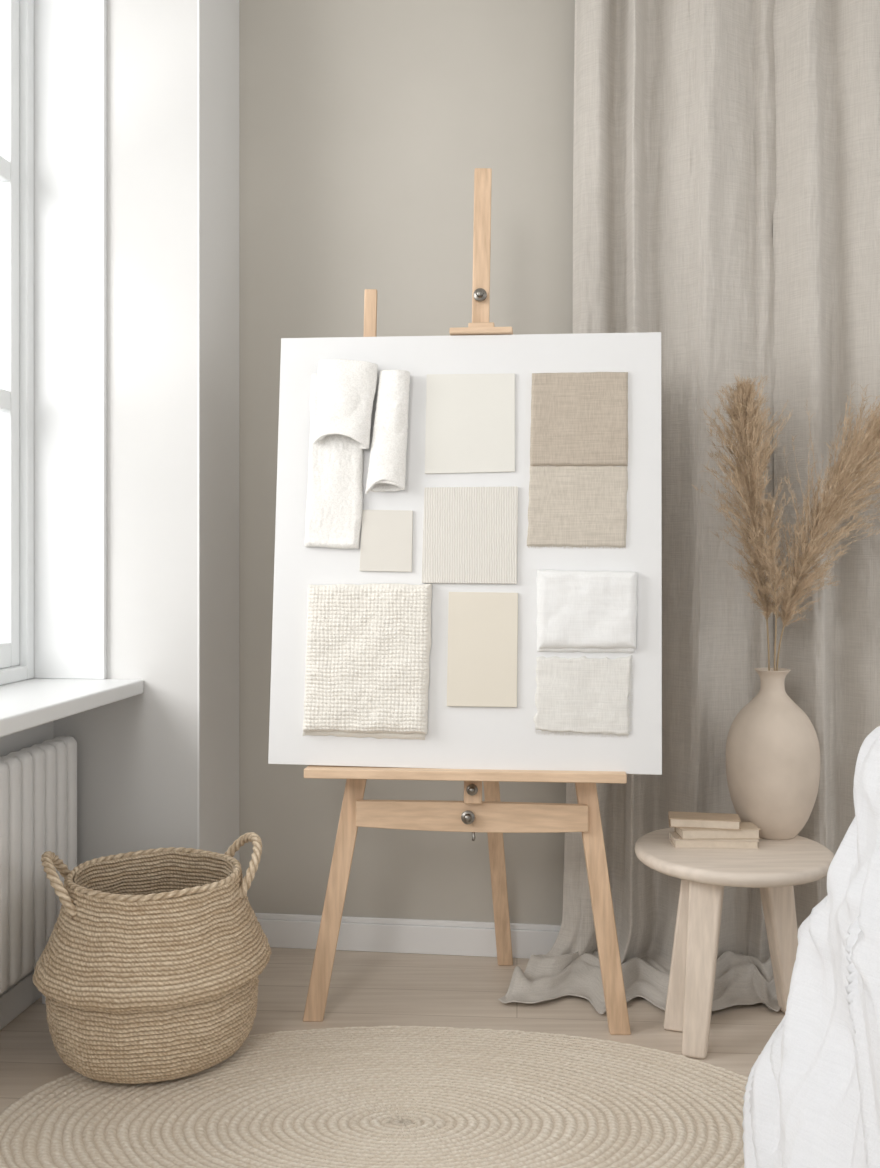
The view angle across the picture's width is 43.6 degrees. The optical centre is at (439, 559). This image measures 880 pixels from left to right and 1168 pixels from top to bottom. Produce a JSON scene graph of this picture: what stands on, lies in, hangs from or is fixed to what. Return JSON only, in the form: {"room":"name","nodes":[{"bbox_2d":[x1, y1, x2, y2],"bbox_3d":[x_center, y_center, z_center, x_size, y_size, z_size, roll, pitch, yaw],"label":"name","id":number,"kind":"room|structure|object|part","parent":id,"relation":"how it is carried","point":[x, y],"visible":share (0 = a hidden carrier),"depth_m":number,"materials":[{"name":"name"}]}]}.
{"room":"bedroom","nodes":[
{"label":"bedroom","id":0,"kind":"room"},
{"bbox_2d":[0,0,196,865],"bbox_3d":[-1.298,-0.350,1.107,0.754,3.100,5.082,0,0,7],"label":"wall","id":1,"kind":"structure","parent":0,"point":[137,755],"depth_m":3.09,"materials":[{"name":"white paint"}]},
{"bbox_2d":[0,0,33,685],"bbox_3d":[-1.293,-0.703,2.179,0.293,2.075,1.965,0,0,0],"label":"window","id":2,"kind":"structure","parent":1,"relation":"in","point":[16,16],"depth_m":3.05,"materials":[{"name":"paint"}]},
{"bbox_3d":[-1.249,-0.694,2.600,0.038,1.977,0.957,0,0,7],"label":"sash","id":3,"kind":"part","parent":2,"relation":"part of","materials":[{"name":"paint"}]},
{"bbox_2d":[0,968,41,1029],"bbox_3d":[-1.362,1.149,0.905,0.016,0.102,4.465,0,0,7],"label":"baseboard","id":4,"kind":"structure","parent":1,"relation":"attached to","point":[19,996],"depth_m":2.89,"materials":[{"name":"white paint"}]},
{"bbox_2d":[0,736,76,1003],"bbox_3d":[-1.121,0.845,2.435,0.070,0.711,1.293,0,0,7],"label":"radiator","id":5,"kind":"object","parent":1,"relation":"attached to","point":[38,782],"visible":0.75,"depth_m":2.81,"materials":[{"name":"metal"}]},
{"bbox_2d":[34,0,106,678],"bbox_3d":[-1.171,-0.708,2.141,0.226,2.085,1.965,0,0,7],"label":"window reveal","id":6,"kind":"structure","parent":1,"relation":"attached to","point":[70,36],"depth_m":3.10,"materials":[{"name":"white paint"}]},
{"bbox_2d":[0,678,143,736],"bbox_3d":[-1.129,0.355,2.110,0.356,0.040,2.014,0,0,7],"label":"window sill","id":7,"kind":"structure","parent":1,"relation":"attached to","point":[25,704],"depth_m":2.74,"materials":[{"name":"white paint"}]},
{"bbox_2d":[197,0,238,860],"bbox_3d":[-0.652,-0.350,3.251,0.006,3.100,0.369,0,0,7],"label":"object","id":8,"kind":"structure","parent":1,"relation":"attached to","point":[217,20],"depth_m":3.21,"materials":[{"name":"paint"}]},
{"bbox_2d":[0,947,784,1114],"bbox_3d":[0.811,1.250,0.858,5.400,0.100,5.100,0,0,7],"label":"floor","id":9,"kind":"structure","parent":0,"point":[366,988],"depth_m":2.91,"materials":[{"name":"brown wood"}]},
{"bbox_2d":[0,1025,747,1167],"bbox_3d":[-0.077,1.195,2.335,1.751,0.010,0.967,0,0,4],"label":"rug","id":10,"kind":"object","parent":9,"relation":"on","point":[392,1096],"visible":0.97,"depth_m":2.38,"materials":[{"name":"fabric"}]},
{"bbox_2d":[32,832,270,1083],"bbox_3d":[-0.695,0.941,2.679,0.566,0.494,0.567,0,0,0],"label":"basket","id":11,"kind":"object","parent":10,"relation":"on","point":[151,962],"visible":1,"depth_m":2.49,"materials":[{"name":"wicker"}]},
{"bbox_3d":[-0.902,0.758,2.616,0.088,0.129,0.228,0,0,-17],"label":"handle","id":12,"kind":"part","parent":11,"relation":"part of","materials":[{"name":"wicker"}]},
{"bbox_3d":[-0.500,0.758,2.779,0.088,0.129,0.228,0,0,-27],"label":"handle","id":13,"kind":"part","parent":11,"relation":"part of","materials":[{"name":"wicker"}]},
{"bbox_2d":[303,168,630,1034],"bbox_3d":[0.063,0.075,2.986,0.839,2.249,0.583,0,0,0],"label":"easel","id":14,"kind":"object","parent":9,"relation":"on","point":[491,816],"visible":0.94,"depth_m":2.84,"materials":[{"name":"brown wood"}]},
{"bbox_3d":[-0.179,0.348,2.917,0.373,1.705,0.038,0,0,-17],"label":"leg","id":15,"kind":"part","parent":14,"relation":"part of","materials":[{"name":"brown wood"}]},
{"bbox_3d":[-0.194,-0.285,2.947,0.037,0.890,0.077,0,0,19],"label":"post","id":16,"kind":"part","parent":14,"relation":"part of","materials":[{"name":"brown wood"}]},
{"bbox_2d":[268,332,661,774],"bbox_3d":[0.063,-0.029,2.828,1.003,1.122,0.117,0,0,6],"label":"board","id":17,"kind":"object","parent":14,"relation":"on","point":[457,737],"visible":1,"depth_m":2.82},
{"bbox_2d":[304,359,377,548],"bbox_3d":[-0.258,-0.275,2.857,0.187,0.493,0.084,0,0,12],"label":"swatch","id":18,"kind":"object","parent":17,"relation":"hanging from","point":[342,392],"visible":1,"depth_m":2.84,"materials":[{"name":"white fabric"}]},
{"bbox_2d":[302,583,431,739],"bbox_3d":[-0.188,0.258,2.804,0.331,0.396,0.070,0,0,6],"label":"cloth","id":19,"kind":"object","parent":17,"relation":"on","point":[369,645],"visible":1,"depth_m":2.79,"materials":[{"name":"white fabric"}]},
{"bbox_2d":[360,510,412,571],"bbox_3d":[-0.139,-0.050,2.841,0.136,0.161,0.022,0,0,6],"label":"card","id":20,"kind":"object","parent":17,"relation":"attached to","point":[386,535],"visible":1,"depth_m":2.84,"materials":[{"name":"beige paper"}]},
{"bbox_2d":[365,370,409,493],"bbox_3d":[-0.135,-0.331,2.841,0.114,0.322,0.075,0,0,0],"label":"cloth","id":21,"kind":"object","parent":17,"relation":"hanging from","point":[387,464],"visible":1,"depth_m":2.83,"materials":[{"name":"white fabric"}]},
{"bbox_2d":[425,373,514,473],"bbox_3d":[0.078,-0.353,2.846,0.233,0.261,0.030,0,0,6],"label":"paper card","id":22,"kind":"object","parent":17,"relation":"attached to","point":[470,418],"visible":1,"depth_m":2.84,"materials":[{"name":"beige paper"}]},
{"bbox_2d":[422,486,517,583],"bbox_3d":[0.076,-0.064,2.817,0.245,0.249,0.032,0,0,6],"label":"swatch","id":23,"kind":"object","parent":17,"relation":"attached to","point":[470,533],"visible":1,"depth_m":2.81,"materials":[{"name":"fabric"}]},
{"bbox_2d":[447,592,517,706],"bbox_3d":[0.107,0.226,2.787,0.179,0.289,0.035,0,0,6],"label":"card","id":24,"kind":"object","parent":17,"relation":"attached to","point":[482,626],"visible":1,"depth_m":2.78,"materials":[{"name":"beige paper"}]},
{"bbox_2d":[527,466,627,548],"bbox_3d":[0.349,-0.135,2.795,0.256,0.214,0.027,0,0,6],"label":"swatch","id":25,"kind":"object","parent":17,"relation":"attached to","point":[571,506],"visible":1,"depth_m":2.79,"materials":[{"name":"beige fabric"}]},
{"bbox_2d":[530,372,627,465],"bbox_3d":[0.355,-0.361,2.813,0.250,0.245,0.034,0,0,6],"label":"swatch","id":26,"kind":"object","parent":17,"relation":"attached to","point":[578,419],"visible":1,"depth_m":2.81,"materials":[{"name":"beige fabric"}]},
{"bbox_2d":[533,655,633,737],"bbox_3d":[0.358,0.340,2.748,0.250,0.205,0.028,0,0,6],"label":"swatch","id":27,"kind":"object","parent":17,"relation":"attached to","point":[582,694],"visible":1,"depth_m":2.74,"materials":[{"name":"white fabric"}]},
{"bbox_2d":[536,569,637,653],"bbox_3d":[0.368,0.129,2.756,0.254,0.210,0.049,0,0,6],"label":"folded cloth","id":28,"kind":"object","parent":17,"relation":"on","point":[578,611],"visible":1,"depth_m":2.74,"materials":[{"name":"white fabric"}]},
{"bbox_2d":[304,765,626,783],"bbox_3d":[0.061,0.538,2.788,0.808,0.029,0.100,0,0,6],"label":"tray","id":29,"kind":"object","parent":14,"relation":"on","point":[469,776],"depth_m":2.74,"materials":[{"name":"brown wood"}]},
{"bbox_3d":[0.072,0.659,2.815,0.032,0.035,0.031,0,0,-41],"label":"knob","id":30,"kind":"part","parent":14,"relation":"part of","materials":[{"name":"metal"}]},
{"bbox_3d":[0.081,0.582,2.788,0.029,0.029,0.035,0,0,0],"label":"knob","id":31,"kind":"part","parent":14,"relation":"part of","materials":[{"name":"metal"}]},
{"bbox_3d":[0.106,-0.698,2.897,0.032,0.036,0.031,0,0,-41],"label":"knob","id":32,"kind":"part","parent":14,"relation":"part of","materials":[{"name":"metal"}]},
{"bbox_3d":[0.127,0.389,3.143,0.049,1.623,0.319,0,0,29],"label":"leg","id":33,"kind":"part","parent":14,"relation":"part of","materials":[{"name":"brown wood"}]},
{"bbox_3d":[0.346,0.348,2.857,0.314,1.704,0.047,0,0,31],"label":"leg","id":34,"kind":"part","parent":14,"relation":"part of","materials":[{"name":"brown wood"}]},
{"bbox_2d":[498,0,780,1013],"bbox_3d":[0.593,-0.324,3.054,0.865,3.031,0.398,0,0,0],"label":"curtain","id":35,"kind":"object","parent":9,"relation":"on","point":[674,140],"visible":0.53,"depth_m":3.17,"materials":[{"name":"fabric"}]},
{"bbox_2d":[635,827,833,1058],"bbox_3d":[0.756,0.970,2.840,0.500,0.458,0.500,0,0,0],"label":"side table","id":36,"kind":"object","parent":9,"relation":"on","point":[777,866],"visible":0.78,"depth_m":2.71,"materials":[{"name":"brown wood"}]},
{"bbox_3d":[0.643,0.985,2.828,0.144,0.429,0.082,0,0,0],"label":"leg","id":37,"kind":"part","parent":36,"relation":"part of","materials":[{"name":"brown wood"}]},
{"bbox_3d":[0.644,0.986,2.688,0.095,0.427,0.108,0,0,19],"label":"leg","id":38,"kind":"part","parent":36,"relation":"part of","materials":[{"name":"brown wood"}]},
{"bbox_2d":[669,832,758,848],"bbox_3d":[0.712,0.730,2.865,0.215,0.022,0.085,0,0,3],"label":"book","id":39,"kind":"object","parent":36,"relation":"on","point":[677,842],"visible":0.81,"depth_m":2.83,"materials":[{"name":"beige paper"}]},
{"bbox_2d":[674,822,759,839],"bbox_3d":[0.722,0.706,2.870,0.205,0.026,0.080,0,0,-2],"label":"book","id":40,"kind":"object","parent":39,"relation":"on","point":[748,830],"visible":0.82,"depth_m":2.83,"materials":[{"name":"beige paper"}]},
{"bbox_2d":[668,811,740,829],"bbox_3d":[0.690,0.681,2.875,0.180,0.024,0.080,0,0,10],"label":"book","id":41,"kind":"object","parent":40,"relation":"on","point":[724,821],"visible":1,"depth_m":2.85,"materials":[{"name":"beige paper"}]},
{"bbox_2d":[726,668,819,839],"bbox_3d":[0.897,0.518,2.968,0.245,0.446,0.245,0,0,0],"label":"vase","id":42,"kind":"object","parent":36,"relation":"on","point":[773,749],"visible":0.94,"depth_m":2.88,"materials":[{"name":"ceramic"}]},
{"bbox_2d":[692,373,795,670],"bbox_3d":[0.809,0.092,2.943,0.290,1.197,0.277,0,0,0],"label":"pampas grass","id":43,"kind":"object","parent":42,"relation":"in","point":[745,419],"depth_m":2.94,"materials":[{"name":"beige plant"}]},
{"bbox_3d":[0.855,0.131,2.957,0.076,1.120,0.010,0,0,-17],"label":"stem","id":44,"kind":"part","parent":43,"relation":"part of","materials":[{"name":"beige plant"}]},
{"bbox_2d":[754,497,792,670],"bbox_3d":[0.883,0.262,2.923,0.119,0.857,0.124,0,0,0],"label":"stem","id":45,"kind":"object","parent":42,"relation":"in","point":[768,516],"visible":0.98,"depth_m":2.91,"materials":[{"name":"beige plant"}]},
{"bbox_3d":[0.889,0.279,2.932,0.016,0.823,0.060,0,0,30],"label":"stem","id":46,"kind":"part","parent":45,"relation":"part of","materials":[{"name":"beige plant"}]},
{"bbox_2d":[773,385,879,670],"bbox_3d":[1.122,0.083,2.928,0.479,1.216,0.344,0,0,8],"label":"pampas grass","id":47,"kind":"object","parent":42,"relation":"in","point":[852,458],"depth_m":2.91,"materials":[{"name":"beige plant"}]},
{"bbox_3d":[1.078,0.127,2.927,0.359,1.128,0.036,0,0,11],"label":"stem","id":48,"kind":"part","parent":47,"relation":"part of","materials":[{"name":"beige plant"}]},
{"bbox_3d":[0.899,0.985,2.898,0.144,0.428,0.059,0,0,-26],"label":"leg","id":49,"kind":"part","parent":36,"relation":"part of","materials":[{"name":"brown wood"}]},
{"bbox_3d":[1.380,0.900,1.150,1.040,0.600,1.400,0,0,0],"label":"bed","id":50,"kind":"object","parent":9,"relation":"on","visible":0},
{"bbox_2d":[742,726,879,1167],"bbox_3d":[1.391,0.673,1.251,1.764,1.029,1.801,0,0,0],"label":"duvet","id":51,"kind":"object","parent":50,"relation":"on","point":[811,1097],"visible":1,"depth_m":1.78,"materials":[{"name":"fabric"}]},
{"bbox_2d":[239,0,574,924],"bbox_3d":[1.537,-0.350,3.244,4.540,3.100,0.150,0,0,7],"label":"wall","id":52,"kind":"structure","parent":0,"point":[366,126],"depth_m":3.38,"materials":[{"name":"beige paint"}]},
{"bbox_2d":[255,913,560,958],"bbox_3d":[1.584,1.149,3.154,4.424,0.102,0.016,0,0,7],"label":"baseboard","id":53,"kind":"structure","parent":52,"relation":"attached to","point":[368,934],"depth_m":3.35,"materials":[{"name":"white paint"}]},
{"bbox_3d":[1.064,-1.855,3.170,1.640,0.023,0.306,0,0,0],"label":"curtain rod","id":54,"kind":"object","parent":52,"relation":"attached to","visible":0},
{"bbox_2d":[773,0,879,929],"bbox_3d":[1.362,-0.331,3.019,0.848,3.019,0.264,0,0,8],"label":"curtain","id":55,"kind":"object","parent":54,"relation":"hanging from","point":[826,215],"visible":0.71,"depth_m":3.12,"materials":[{"name":"fabric"}]}
]}

